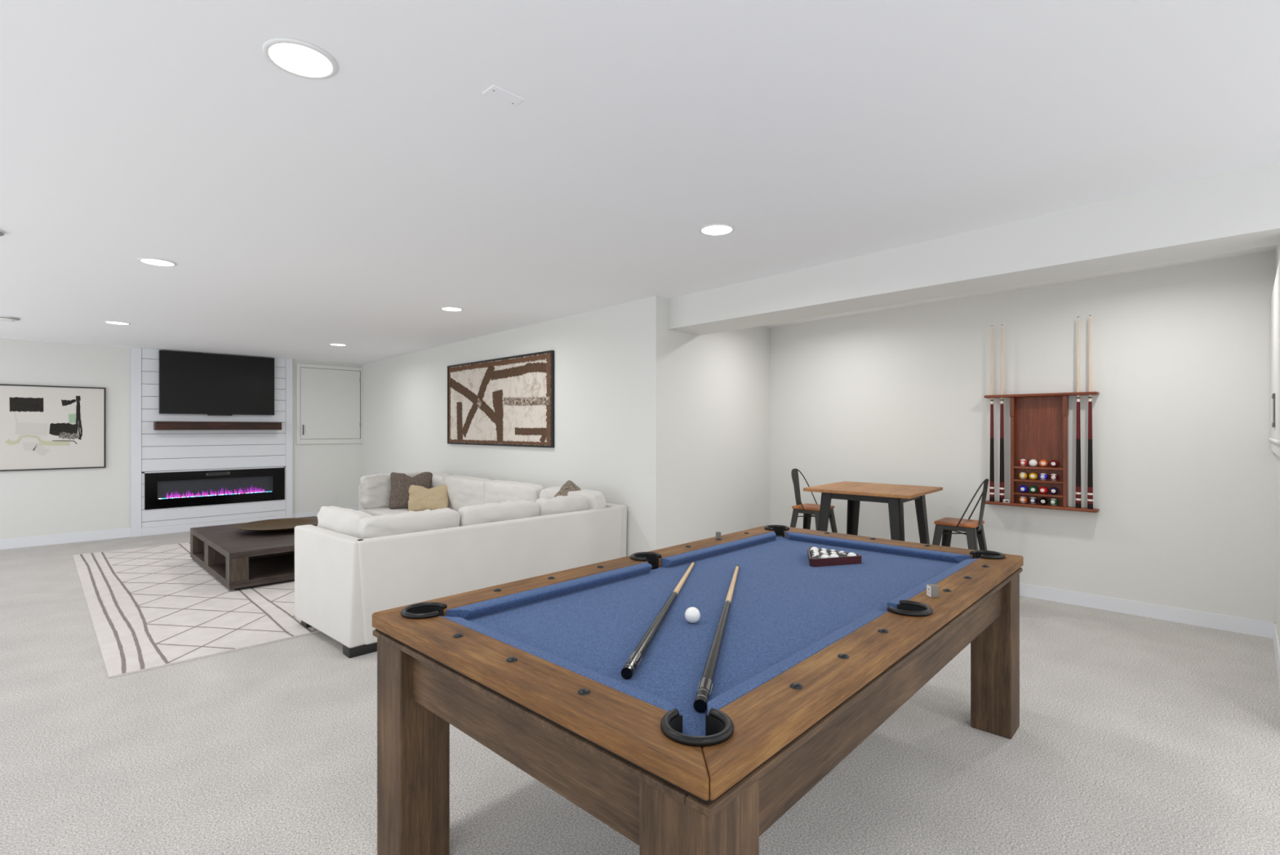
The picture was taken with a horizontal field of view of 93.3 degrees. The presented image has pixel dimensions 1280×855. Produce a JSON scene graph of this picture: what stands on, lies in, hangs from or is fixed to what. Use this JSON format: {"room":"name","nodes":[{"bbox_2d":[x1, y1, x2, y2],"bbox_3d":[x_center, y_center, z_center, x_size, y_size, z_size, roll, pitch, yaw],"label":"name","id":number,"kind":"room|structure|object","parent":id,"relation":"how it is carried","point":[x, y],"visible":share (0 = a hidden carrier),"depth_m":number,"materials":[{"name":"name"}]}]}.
{"room":"basement game room","nodes":[
{"label":"basement game room","id":0,"kind":"room"},
{"bbox_2d":[0,338,361,539],"bbox_3d":[-6.279,0.030,7.969,5.390,2.700,0.150,0,0,-45],"label":"wall","id":1,"kind":"structure","parent":0,"point":[43,502],"depth_m":7.44,"materials":[{"name":"white paint"}]},
{"bbox_2d":[0,383,105,471],"bbox_3d":[-7.207,-0.005,6.913,1.644,0.990,0.030,0,0,-45],"label":"framed art print","id":2,"kind":"object","parent":1,"relation":"attached to","point":[42,427],"visible":1,"depth_m":7.15,"materials":[{"name":"black"}]},
{"bbox_2d":[0,527,131,549],"bbox_3d":[-7.292,1.323,6.840,2.360,0.115,0.014,0,0,-45],"label":"baseboard","id":3,"kind":"structure","parent":1,"relation":"attached to","point":[12,543],"depth_m":7.23,"materials":[{"name":"white paint"}]},
{"bbox_2d":[0,336,132,347],"bbox_3d":[-7.209,-1.044,6.756,2.360,0.052,0.250,0,0,-45],"label":"trim","id":4,"kind":"structure","parent":1,"relation":"attached to","point":[1,337],"depth_m":7.12,"materials":[{"name":"white paint"}]},
{"bbox_2d":[130,347,293,537],"bbox_3d":[-5.801,0.180,8.309,1.834,2.400,0.045,0,0,-45],"label":"panel","id":5,"kind":"object","parent":1,"relation":"attached to","point":[152,451],"depth_m":8.14,"materials":[{"name":"grey"}]},
{"bbox_2d":[144,467,284,509],"bbox_3d":[-5.781,0.811,8.306,1.596,0.467,0.048,0,0,-45],"label":"electric fireplace","id":6,"kind":"object","parent":1,"relation":"attached to","point":[188,488],"visible":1,"depth_m":8.24,"materials":[{"name":"black glass"}]},
{"bbox_2d":[157,491,271,499],"bbox_3d":[-5.796,0.929,8.299,1.314,0.016,0.032,0,0,-45],"label":"flames","id":7,"kind":"object","parent":6,"relation":"on","point":[227,495],"depth_m":8.28,"materials":[{"name":"glass"}]},
{"bbox_2d":[159,350,274,415],"bbox_3d":[-5.760,-0.591,8.284,1.310,0.836,0.065,0,0,-45],"label":"television","id":8,"kind":"object","parent":1,"relation":"attached to","point":[190,382],"visible":1,"depth_m":8.22,"materials":[{"name":"black"}]},
{"bbox_2d":[153,421,281,430],"bbox_3d":[-5.714,-0.029,8.246,1.425,0.107,0.182,0,0,-45],"label":"mantel shelf","id":9,"kind":"object","parent":1,"relation":"attached to","point":[157,425],"visible":1,"depth_m":8.12,"materials":[{"name":"brown wood"}]},
{"bbox_2d":[293,506,358,517],"bbox_3d":[-4.810,1.323,9.322,1.000,0.115,0.014,0,0,-45],"label":"baseboard","id":10,"kind":"structure","parent":1,"relation":"attached to","point":[313,513],"depth_m":9.11,"materials":[{"name":"white paint"}]},
{"bbox_2d":[296,363,361,444],"bbox_3d":[-4.777,-0.362,9.328,0.941,1.205,0.051,0,0,-45],"label":"access door","id":11,"kind":"structure","parent":1,"relation":"in","point":[329,397],"depth_m":9.30,"materials":[{"name":"white paint"}]},
{"bbox_2d":[329,493,335,502],"bbox_3d":[-4.760,1.083,9.374,0.084,0.135,0.012,0,0,-45],"label":"wall outlet","id":12,"kind":"object","parent":1,"relation":"attached to","point":[332,496],"visible":1,"depth_m":9.37,"materials":[{"name":"white plastic"}]},
{"bbox_2d":[361,295,769,555],"bbox_3d":[-1.435,0.030,8.111,2.060,2.700,6.500,0,0,-45],"label":"wall","id":13,"kind":"structure","parent":0,"point":[672,427],"depth_m":5.84,"materials":[{"name":"white paint"}]},
{"bbox_2d":[447,350,554,447],"bbox_3d":[-1.641,-0.292,6.837,0.032,0.978,2.180,0,0,-45],"label":"framed painting","id":14,"kind":"object","parent":13,"relation":"attached to","point":[507,401],"visible":1,"depth_m":6.70,"materials":[{"name":"black"}]},
{"bbox_2d":[668,161,1279,335],"bbox_3d":[2.272,-1.038,3.516,0.495,0.365,5.360,0,0,-45],"label":"beam","id":15,"kind":"structure","parent":13,"relation":"attached to","point":[1238,210],"depth_m":3.36,"materials":[{"name":"white paint"}]},
{"bbox_2d":[0,0,1279,364],"bbox_3d":[-1.432,-1.194,4.508,7.550,0.353,12.000,0,0,-45],"label":"ceiling","id":16,"kind":"structure","parent":0,"point":[297,216],"depth_m":2.42,"materials":[{"name":"white paint"}]},
{"bbox_2d":[0,230,4,235],"bbox_3d":[-3.613,-1.077,3.316,0.172,0.033,0.173,0,0,-45],"label":"smoke detector","id":17,"kind":"object","parent":16,"relation":"attached to","point":[2,233],"visible":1,"depth_m":3.36,"materials":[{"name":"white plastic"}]},
{"bbox_2d":[0,315,20,321],"bbox_3d":[-5.972,-1.029,5.704,0.172,0.033,0.173,0,0,-45],"label":"recessed light","id":18,"kind":"object","parent":16,"relation":"attached to","point":[8,318],"visible":1,"depth_m":5.67,"materials":[{"name":"white plastic"}]},
{"bbox_2d":[103,320,130,324],"bbox_3d":[-5.200,-1.047,6.015,0.204,0.006,0.204,0,0,-45],"label":"recessed light","id":19,"kind":"object","parent":16,"relation":"in","point":[107,322],"visible":1,"depth_m":6.01,"materials":[{"name":"white plastic"}]},
{"bbox_2d":[137,257,177,266],"bbox_3d":[-3.168,-1.089,3.969,0.204,0.006,0.204,0,0,-45],"label":"recessed light","id":20,"kind":"object","parent":16,"relation":"in","point":[154,261],"visible":1,"depth_m":3.95,"materials":[{"name":"white plastic"}]},
{"bbox_2d":[262,37,337,79],"bbox_3d":[-1.043,-1.132,1.860,0.204,0.006,0.204,0,0,-45],"label":"recessed light","id":21,"kind":"object","parent":16,"relation":"in","point":[296,57],"visible":1,"depth_m":1.85,"materials":[{"name":"white plastic"}]},
{"bbox_2d":[328,342,346,345],"bbox_3d":[-3.780,-1.045,7.568,0.204,0.006,0.204,0,0,-45],"label":"recessed light","id":22,"kind":"object","parent":16,"relation":"in","point":[331,344],"visible":1,"depth_m":7.52,"materials":[{"name":"white plastic"}]},
{"bbox_2d":[440,306,463,311],"bbox_3d":[-1.719,-1.087,5.523,0.204,0.006,0.204,0,0,-45],"label":"recessed light","id":23,"kind":"object","parent":16,"relation":"in","point":[445,308],"visible":1,"depth_m":5.51,"materials":[{"name":"white plastic"}]},
{"bbox_2d":[481,84,524,107],"bbox_3d":[-0.468,-1.136,2.073,0.124,0.005,0.074,0,0,-45],"label":"blank cover plate","id":24,"kind":"object","parent":16,"relation":"attached to","point":[495,92],"visible":1,"depth_m":2.07,"materials":[{"name":"white paint"}]},
{"bbox_2d":[698,222,734,235],"bbox_3d":[0.438,-1.131,3.449,0.204,0.006,0.204,0,0,-45],"label":"recessed light","id":25,"kind":"object","parent":16,"relation":"in","point":[718,228],"visible":1,"depth_m":3.43,"materials":[{"name":"white plastic"}]},
{"bbox_2d":[0,531,1279,854],"bbox_3d":[-1.432,1.430,4.508,7.550,0.100,12.000,0,0,-45],"label":"floor","id":26,"kind":"structure","parent":0,"point":[1135,735],"depth_m":2.57,"materials":[{"name":"carpet"}]},
{"bbox_2d":[72,542,320,678],"bbox_3d":[-3.470,1.373,5.970,2.965,0.013,4.510,0,0,-45],"label":"area rug","id":27,"kind":"object","parent":26,"relation":"on","point":[151,607],"visible":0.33,"depth_m":4.52,"materials":[{"name":"fabric"}]},
{"bbox_2d":[190,515,317,590],"bbox_3d":[-3.627,1.204,6.088,1.200,0.328,1.800,0,0,-45],"label":"coffee table","id":28,"kind":"object","parent":27,"relation":"on","point":[238,558],"visible":0.48,"depth_m":5.57,"materials":[{"name":"brown wood"}]},
{"bbox_2d":[190,551,294,589],"bbox_3d":[-3.627,1.315,6.088,1.200,0.058,1.800,0,0,-45],"label":"shelf","id":29,"kind":"object","parent":28,"relation":"attached to","point":[279,567],"depth_m":5.50,"materials":[{"name":"brown wood"}]},
{"bbox_2d":[235,517,318,531],"bbox_3d":[-3.680,1.008,6.200,0.788,0.062,0.788,0,0,-45],"label":"bowl","id":30,"kind":"object","parent":28,"relation":"on","point":[277,524],"visible":0.79,"depth_m":6.33,"materials":[{"name":"brown wood"}]},
{"bbox_2d":[294,471,626,657],"bbox_3d":[-2.199,0.956,5.694,2.400,0.847,3.677,0,0,-45],"label":"sectional sofa","id":31,"kind":"object","parent":26,"relation":"on","point":[352,566],"visible":0.9,"depth_m":4.16,"materials":[{"name":"fabric"}]},
{"bbox_2d":[316,506,372,537],"bbox_3d":[-2.037,0.744,4.151,0.675,0.380,0.174,0,-6,41],"label":"cushion","id":32,"kind":"object","parent":31,"relation":"on","point":[345,521],"depth_m":4.06,"materials":[{"name":"fabric"}]},
{"bbox_2d":[360,506,408,515],"bbox_3d":[-2.659,1.012,7.078,0.890,0.165,0.830,0,0,-45],"label":"seat cushion","id":33,"kind":"object","parent":31,"relation":"on","point":[374,511],"depth_m":6.87,"materials":[{"name":"fabric"}]},
{"bbox_2d":[360,471,419,508],"bbox_3d":[-2.956,0.737,7.225,0.742,0.408,0.201,0,-6,-45],"label":"cushion","id":34,"kind":"object","parent":31,"relation":"on","point":[375,489],"depth_m":7.01,"materials":[{"name":"fabric"}]},
{"bbox_2d":[357,507,460,538],"bbox_3d":[-1.559,0.754,4.106,0.184,0.375,0.694,11,8,43],"label":"cushion","id":35,"kind":"object","parent":31,"relation":"on","point":[369,526],"depth_m":4.00,"materials":[{"name":"fabric"}]},
{"bbox_2d":[388,471,432,508],"bbox_3d":[-2.663,0.722,7.025,0.468,0.418,0.199,0,0,-12],"label":"throw pillow","id":36,"kind":"object","parent":31,"relation":"on","point":[401,483],"visible":0.72,"depth_m":6.96,"materials":[{"name":"brown fabric"}]},
{"bbox_2d":[408,484,448,511],"bbox_3d":[-2.389,0.790,6.827,0.448,0.296,0.177,0,0,-4],"label":"lumbar pillow","id":37,"kind":"object","parent":31,"relation":"on","point":[421,498],"visible":0.8,"depth_m":6.77,"materials":[{"name":"beige fabric"}]},
{"bbox_2d":[418,471,450,488],"bbox_3d":[-2.497,0.740,7.303,0.834,0.406,0.199,0,9,45],"label":"cushion","id":38,"kind":"object","parent":31,"relation":"on","point":[437,478],"depth_m":7.05,"materials":[{"name":"fabric"}]},
{"bbox_2d":[443,474,490,511],"bbox_3d":[-1.897,0.739,6.701,0.909,0.408,0.203,0,9,45],"label":"cushion","id":39,"kind":"object","parent":31,"relation":"on","point":[462,491],"depth_m":6.59,"materials":[{"name":"fabric"}]},
{"bbox_2d":[457,499,539,526],"bbox_3d":[-1.069,0.753,4.591,0.184,0.378,0.693,11,8,43],"label":"cushion","id":40,"kind":"object","parent":31,"relation":"on","point":[522,508],"depth_m":4.49,"materials":[{"name":"fabric"}]},
{"bbox_2d":[484,480,543,503],"bbox_3d":[-1.255,0.740,6.057,0.942,0.406,0.203,0,9,45],"label":"cushion","id":41,"kind":"object","parent":31,"relation":"on","point":[499,491],"depth_m":5.96,"materials":[{"name":"fabric"}]},
{"bbox_2d":[534,493,588,515],"bbox_3d":[-0.618,0.753,5.045,0.180,0.378,0.630,11,8,43],"label":"cushion","id":42,"kind":"object","parent":31,"relation":"on","point":[576,502],"depth_m":4.92,"materials":[{"name":"fabric"}]},
{"bbox_2d":[554,480,580,497],"bbox_3d":[-0.597,0.711,5.290,0.513,0.498,0.165,0,0,4],"label":"throw pillow","id":43,"kind":"object","parent":31,"relation":"on","point":[569,486],"visible":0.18,"depth_m":5.30,"materials":[{"name":"beige fabric"}]},
{"bbox_2d":[539,485,606,509],"bbox_3d":[-0.603,0.739,5.407,0.811,0.407,0.204,0,9,45],"label":"cushion","id":44,"kind":"object","parent":31,"relation":"on","point":[593,500],"depth_m":5.14,"materials":[{"name":"fabric"}]},
{"bbox_2d":[372,524,1023,854],"bbox_3d":[0.457,0.978,2.365,1.342,0.804,2.432,0,0,43],"label":"pool table","id":45,"kind":"object","parent":26,"relation":"on","point":[812,660],"visible":1,"depth_m":1.77,"materials":[{"name":"brown wood"}]},
{"bbox_2d":[446,561,652,619],"bbox_3d":[-0.286,0.613,2.311,0.048,0.039,0.966,0,0,43],"label":"cushion","id":46,"kind":"object","parent":45,"relation":"on","point":[493,606],"depth_m":2.23,"materials":[{"name":"blue fabric"}]},
{"bbox_2d":[442,616,674,711],"bbox_3d":[-0.260,0.613,1.596,0.969,0.039,0.048,0,0,43],"label":"cushion","id":47,"kind":"object","parent":45,"relation":"on","point":[659,704],"depth_m":1.50,"materials":[{"name":"blue fabric"}]},
{"bbox_2d":[621,560,695,679],"bbox_3d":[0.108,0.621,2.164,0.032,0.032,1.322,0,0,12],"label":"stick","id":48,"kind":"object","parent":45,"relation":"on","point":[634,660],"visible":1,"depth_m":1.77,"materials":[{"name":"black wood"}]},
{"bbox_2d":[684,606,700,622],"bbox_3d":[0.170,0.607,1.961,0.051,0.051,0.051,0,0,-45],"label":"cue ball","id":49,"kind":"object","parent":45,"relation":"on","point":[692,615],"visible":1,"depth_m":1.94,"materials":[{"name":"white plastic"}]},
{"bbox_2d":[693,564,739,712],"bbox_3d":[0.288,0.621,2.039,0.032,0.032,1.430,0,0,12],"label":"stick","id":50,"kind":"object","parent":45,"relation":"on","point":[704,691],"visible":0.99,"depth_m":1.58,"materials":[{"name":"black"}]},
{"bbox_2d":[715,531,720,538],"bbox_3d":[0.418,0.573,3.228,0.024,0.037,0.025,0,0,-5],"label":"cube","id":51,"kind":"object","parent":45,"relation":"on","point":[717,533],"visible":0.92,"depth_m":3.22,"materials":[{"name":"grey"}]},
{"bbox_2d":[661,531,776,567],"bbox_3d":[0.452,0.613,3.103,0.048,0.039,0.988,0,0,43],"label":"cushion","id":52,"kind":"object","parent":45,"relation":"on","point":[682,558],"depth_m":3.01,"materials":[{"name":"blue fabric"}]},
{"bbox_2d":[706,610,887,714],"bbox_3d":[0.455,0.613,1.620,0.048,0.039,0.966,0,0,43],"label":"cushion","id":53,"kind":"object","parent":45,"relation":"on","point":[748,687],"depth_m":1.52,"materials":[{"name":"blue fabric"}]},
{"bbox_2d":[809,548,819,554],"bbox_3d":[0.848,0.608,2.929,0.048,0.048,0.048,0,0,-22],"label":"ball","id":54,"kind":"object","parent":45,"relation":"on","point":[812,549],"visible":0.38,"depth_m":2.92,"materials":[{"name":"white plastic"}]},
{"bbox_2d":[810,552,820,557],"bbox_3d":[0.825,0.608,2.836,0.048,0.048,0.048,0,0,-20],"label":"ball","id":55,"kind":"object","parent":45,"relation":"on","point":[813,553],"visible":0.38,"depth_m":2.83,"materials":[{"name":"white plastic"}]},
{"bbox_2d":[811,554,821,558],"bbox_3d":[0.814,0.608,2.790,0.047,0.048,0.048,0,0,-20],"label":"ball","id":56,"kind":"object","parent":45,"relation":"on","point":[815,556],"visible":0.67,"depth_m":2.78,"materials":[{"name":"white plastic"}]},
{"bbox_2d":[820,554,830,558],"bbox_3d":[0.860,0.608,2.803,0.048,0.047,0.048,0,0,-22],"label":"ball","id":57,"kind":"object","parent":45,"relation":"on","point":[822,556],"visible":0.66,"depth_m":2.79,"materials":[{"name":"white plastic"}]},
{"bbox_2d":[829,553,839,557],"bbox_3d":[0.905,0.608,2.817,0.047,0.048,0.047,0,0,-21],"label":"ball","id":58,"kind":"object","parent":45,"relation":"on","point":[833,555],"visible":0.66,"depth_m":2.81,"materials":[{"name":"white plastic"}]},
{"bbox_2d":[807,547,862,566],"bbox_3d":[0.880,0.614,2.901,0.271,0.036,0.240,0,0,-16],"label":"ball rack","id":59,"kind":"object","parent":45,"relation":"on","point":[856,559],"visible":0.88,"depth_m":2.79,"materials":[{"name":"red wood"}]},
{"bbox_2d":[838,552,847,556],"bbox_3d":[0.951,0.608,2.830,0.047,0.048,0.047,0,0,-18],"label":"ball","id":60,"kind":"object","parent":45,"relation":"on","point":[842,554],"visible":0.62,"depth_m":2.82,"materials":[{"name":"black plastic"}]},
{"bbox_2d":[847,551,856,555],"bbox_3d":[0.997,0.608,2.843,0.047,0.047,0.048,0,0,-25],"label":"ball","id":61,"kind":"object","parent":45,"relation":"on","point":[851,553],"visible":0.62,"depth_m":2.83,"materials":[{"name":"white plastic"}]},
{"bbox_2d":[785,531,970,563],"bbox_3d":[1.174,0.613,3.135,0.969,0.039,0.048,0,0,43],"label":"cushion","id":62,"kind":"object","parent":45,"relation":"on","point":[913,552],"depth_m":3.08,"materials":[{"name":"blue fabric"}]},
{"bbox_2d":[926,583,938,597],"bbox_3d":[1.027,0.571,2.123,0.029,0.040,0.028,0,0,-6],"label":"cube","id":63,"kind":"object","parent":45,"relation":"on","point":[932,589],"visible":1,"depth_m":2.11,"materials":[{"name":"grey"}]},
{"bbox_2d":[886,558,978,608],"bbox_3d":[1.193,0.613,2.412,0.048,0.039,0.988,0,0,43],"label":"cushion","id":64,"kind":"object","parent":45,"relation":"on","point":[920,589],"depth_m":2.32,"materials":[{"name":"blue fabric"}]},
{"bbox_2d":[790,468,837,533],"bbox_3d":[1.651,0.886,5.759,0.429,0.987,0.429,0,0,42],"label":"bar chair","id":65,"kind":"object","parent":26,"relation":"on","point":[808,509],"visible":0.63,"depth_m":5.75,"materials":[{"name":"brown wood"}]},
{"bbox_2d":[803,480,942,544],"bbox_3d":[1.966,0.940,5.091,0.860,0.880,0.850,0,0,42],"label":"bar table","id":66,"kind":"object","parent":26,"relation":"on","point":[855,492],"visible":0.74,"depth_m":5.01,"materials":[{"name":"brown wood"}]},
{"bbox_2d":[932,478,988,550],"bbox_3d":[2.549,0.886,4.826,0.429,0.987,0.429,0,0,42],"label":"bar chair","id":67,"kind":"object","parent":26,"relation":"on","point":[974,529],"visible":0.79,"depth_m":4.75,"materials":[{"name":"grey metal"}]},
{"bbox_2d":[769,249,1275,622],"bbox_3d":[2.846,0.030,5.392,0.150,2.700,4.200,0,0,-45],"label":"wall","id":68,"kind":"structure","parent":0,"point":[1184,461],"depth_m":4.69,"materials":[{"name":"white paint"}]},
{"bbox_2d":[983,391,1099,512],"bbox_3d":[3.203,0.181,4.855,0.105,0.914,0.770,0,0,-45],"label":"cue rack","id":69,"kind":"object","parent":68,"relation":"attached to","point":[1039,422],"visible":0.97,"depth_m":4.87,"materials":[{"name":"brown wood"}]},
{"bbox_2d":[989,325,994,501],"bbox_3d":[2.961,-0.122,5.085,0.036,1.475,0.036,0,0,-45],"label":"stick","id":70,"kind":"object","parent":69,"relation":"on","point":[992,442],"visible":1,"depth_m":5.08,"materials":[{"name":"black"}]},
{"bbox_2d":[999,324,1004,502],"bbox_3d":[3.014,-0.122,5.033,0.036,1.475,0.036,0,0,-45],"label":"stick","id":71,"kind":"object","parent":69,"relation":"on","point":[1002,423],"visible":0.99,"depth_m":5.02,"materials":[{"name":"black"}]},
{"bbox_2d":[1003,498,1010,502],"bbox_3d":[3.026,0.602,4.989,0.037,0.026,0.044,0,0,-45],"label":"box","id":72,"kind":"object","parent":69,"relation":"on","point":[1005,500],"visible":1,"depth_m":4.98,"materials":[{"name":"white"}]},
{"bbox_2d":[1018,458,1027,466],"bbox_3d":[3.129,0.282,4.937,0.060,0.060,0.061,0,0,39],"label":"ball","id":73,"kind":"object","parent":69,"relation":"on","point":[1022,462],"visible":1,"depth_m":4.92,"materials":[{"name":"white"}]},
{"bbox_2d":[1018,471,1027,479],"bbox_3d":[3.129,0.389,4.937,0.060,0.060,0.061,0,0,42],"label":"ball","id":74,"kind":"object","parent":69,"relation":"on","point":[1022,475],"visible":1,"depth_m":4.92,"materials":[{"name":"white"}]},
{"bbox_2d":[1018,484,1027,492],"bbox_3d":[3.129,0.497,4.937,0.060,0.060,0.061,0,0,42],"label":"ball","id":75,"kind":"object","parent":69,"relation":"on","point":[1023,488],"visible":1,"depth_m":4.92,"materials":[{"name":"blue plastic"}]},
{"bbox_2d":[1018,496,1027,503],"bbox_3d":[3.129,0.585,4.937,0.060,0.060,0.061,0,0,42],"label":"ball","id":76,"kind":"object","parent":69,"relation":"on","point":[1023,500],"visible":1,"depth_m":4.92,"materials":[{"name":"white"}]},
{"bbox_2d":[1028,472,1037,479],"bbox_3d":[3.179,0.389,4.887,0.060,0.060,0.061,0,0,42],"label":"ball","id":77,"kind":"object","parent":69,"relation":"on","point":[1033,476],"visible":1,"depth_m":4.87,"materials":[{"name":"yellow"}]},
{"bbox_2d":[1028,485,1037,493],"bbox_3d":[3.179,0.497,4.887,0.060,0.060,0.061,0,0,37],"label":"ball","id":78,"kind":"object","parent":69,"relation":"on","point":[1033,489],"visible":1,"depth_m":4.87,"materials":[{"name":"green plastic"}]},
{"bbox_2d":[1028,458,1037,466],"bbox_3d":[3.179,0.282,4.888,0.060,0.060,0.060,0,0,34],"label":"ball","id":79,"kind":"object","parent":69,"relation":"on","point":[1033,462],"visible":1,"depth_m":4.87,"materials":[{"name":"white plastic"}]},
{"bbox_2d":[1028,496,1037,503],"bbox_3d":[3.179,0.585,4.887,0.060,0.060,0.061,0,0,42],"label":"ball","id":80,"kind":"object","parent":69,"relation":"on","point":[1033,500],"visible":1,"depth_m":4.87,"materials":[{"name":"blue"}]},
{"bbox_2d":[1013,491,1062,497],"bbox_3d":[3.205,0.535,4.858,0.067,0.016,0.336,0,0,-45],"label":"shelf","id":81,"kind":"object","parent":69,"relation":"attached to","point":[1016,494],"depth_m":4.86,"materials":[{"name":"brown wood"}]},
{"bbox_2d":[1013,478,1062,484],"bbox_3d":[3.205,0.427,4.858,0.067,0.016,0.336,0,0,-45],"label":"shelf","id":82,"kind":"object","parent":69,"relation":"attached to","point":[1016,481],"depth_m":4.87,"materials":[{"name":"brown wood"}]},
{"bbox_2d":[1013,466,1062,470],"bbox_3d":[3.205,0.320,4.858,0.067,0.016,0.336,0,0,-45],"label":"shelf","id":83,"kind":"object","parent":69,"relation":"attached to","point":[1015,468],"depth_m":4.86,"materials":[{"name":"brown wood"}]},
{"bbox_2d":[1039,472,1048,479],"bbox_3d":[3.228,0.389,4.838,0.060,0.060,0.061,0,0,44],"label":"ball","id":84,"kind":"object","parent":69,"relation":"on","point":[1042,476],"visible":1,"depth_m":4.82,"materials":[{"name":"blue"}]},
{"bbox_2d":[1039,497,1048,504],"bbox_3d":[3.228,0.585,4.838,0.060,0.060,0.061,0,0,40],"label":"ball","id":85,"kind":"object","parent":69,"relation":"on","point":[1042,500],"visible":1,"depth_m":4.82,"materials":[{"name":"black plastic"}]},
{"bbox_2d":[1039,459,1048,466],"bbox_3d":[3.228,0.282,4.838,0.060,0.060,0.061,0,0,34],"label":"ball","id":86,"kind":"object","parent":69,"relation":"on","point":[1043,463],"visible":1,"depth_m":4.82,"materials":[{"name":"orange plastic"}]},
{"bbox_2d":[1039,486,1048,493],"bbox_3d":[3.228,0.497,4.838,0.061,0.060,0.060,0,0,-40],"label":"ball","id":87,"kind":"object","parent":69,"relation":"on","point":[1043,490],"visible":1,"depth_m":4.82,"materials":[{"name":"red plastic"}]},
{"bbox_2d":[1048,459,1057,467],"bbox_3d":[3.278,0.282,4.788,0.060,0.060,0.061,0,0,41],"label":"ball","id":88,"kind":"object","parent":69,"relation":"on","point":[1053,463],"visible":1,"depth_m":4.77,"materials":[{"name":"red plastic"}]},
{"bbox_2d":[1048,497,1057,505],"bbox_3d":[3.278,0.585,4.788,0.061,0.060,0.060,0,0,-42],"label":"ball","id":89,"kind":"object","parent":69,"relation":"on","point":[1053,501],"visible":1,"depth_m":4.77,"materials":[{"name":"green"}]},
{"bbox_2d":[1048,473,1058,480],"bbox_3d":[3.278,0.389,4.788,0.060,0.060,0.061,0,0,39],"label":"ball","id":90,"kind":"object","parent":69,"relation":"on","point":[1053,477],"visible":1,"depth_m":4.77,"materials":[{"name":"white"}]},
{"bbox_2d":[1048,486,1058,494],"bbox_3d":[3.278,0.497,4.788,0.060,0.060,0.061,0,0,40],"label":"ball","id":91,"kind":"object","parent":69,"relation":"on","point":[1053,491],"visible":1,"depth_m":4.77,"materials":[{"name":"blue plastic"}]},
{"bbox_2d":[1075,316,1081,507],"bbox_3d":[3.383,-0.122,4.664,0.036,1.475,0.036,0,0,-45],"label":"stick","id":92,"kind":"object","parent":69,"relation":"on","point":[1078,504],"visible":1,"depth_m":4.66,"materials":[{"name":"black"}]},
{"bbox_2d":[1087,315,1093,508],"bbox_3d":[3.435,-0.122,4.612,0.036,1.475,0.036,0,0,-45],"label":"stick","id":93,"kind":"object","parent":69,"relation":"on","point":[1090,466],"visible":1,"depth_m":4.60,"materials":[{"name":"black wood"}]},
{"bbox_2d":[1019,582,1275,638],"bbox_3d":[2.800,1.330,5.321,0.014,0.100,3.855,0,0,-45],"label":"baseboard","id":94,"kind":"structure","parent":68,"relation":"attached to","point":[1237,624],"depth_m":4.39,"materials":[{"name":"white paint"}]},
{"bbox_2d":[1275,244,1279,647],"bbox_3d":[3.587,0.030,3.272,1.800,2.700,0.155,0,0,-45],"label":"wall","id":95,"kind":"structure","parent":0,"point":[1277,247],"depth_m":3.70,"materials":[{"name":"white paint"}]},
{"bbox_2d":[1268,257,1279,457],"bbox_3d":[3.624,-0.347,3.443,1.495,0.985,0.032,0,0,-45],"label":"window","id":96,"kind":"structure","parent":95,"relation":"in","point":[1275,299],"depth_m":3.36,"materials":[{"name":"white paint"}]},
{"bbox_2d":[1272,623,1279,689],"bbox_3d":[3.527,1.330,3.332,1.800,0.100,0.014,0,0,-45],"label":"baseboard","id":97,"kind":"structure","parent":95,"relation":"attached to","point":[1276,644],"depth_m":3.57,"materials":[{"name":"white paint"}]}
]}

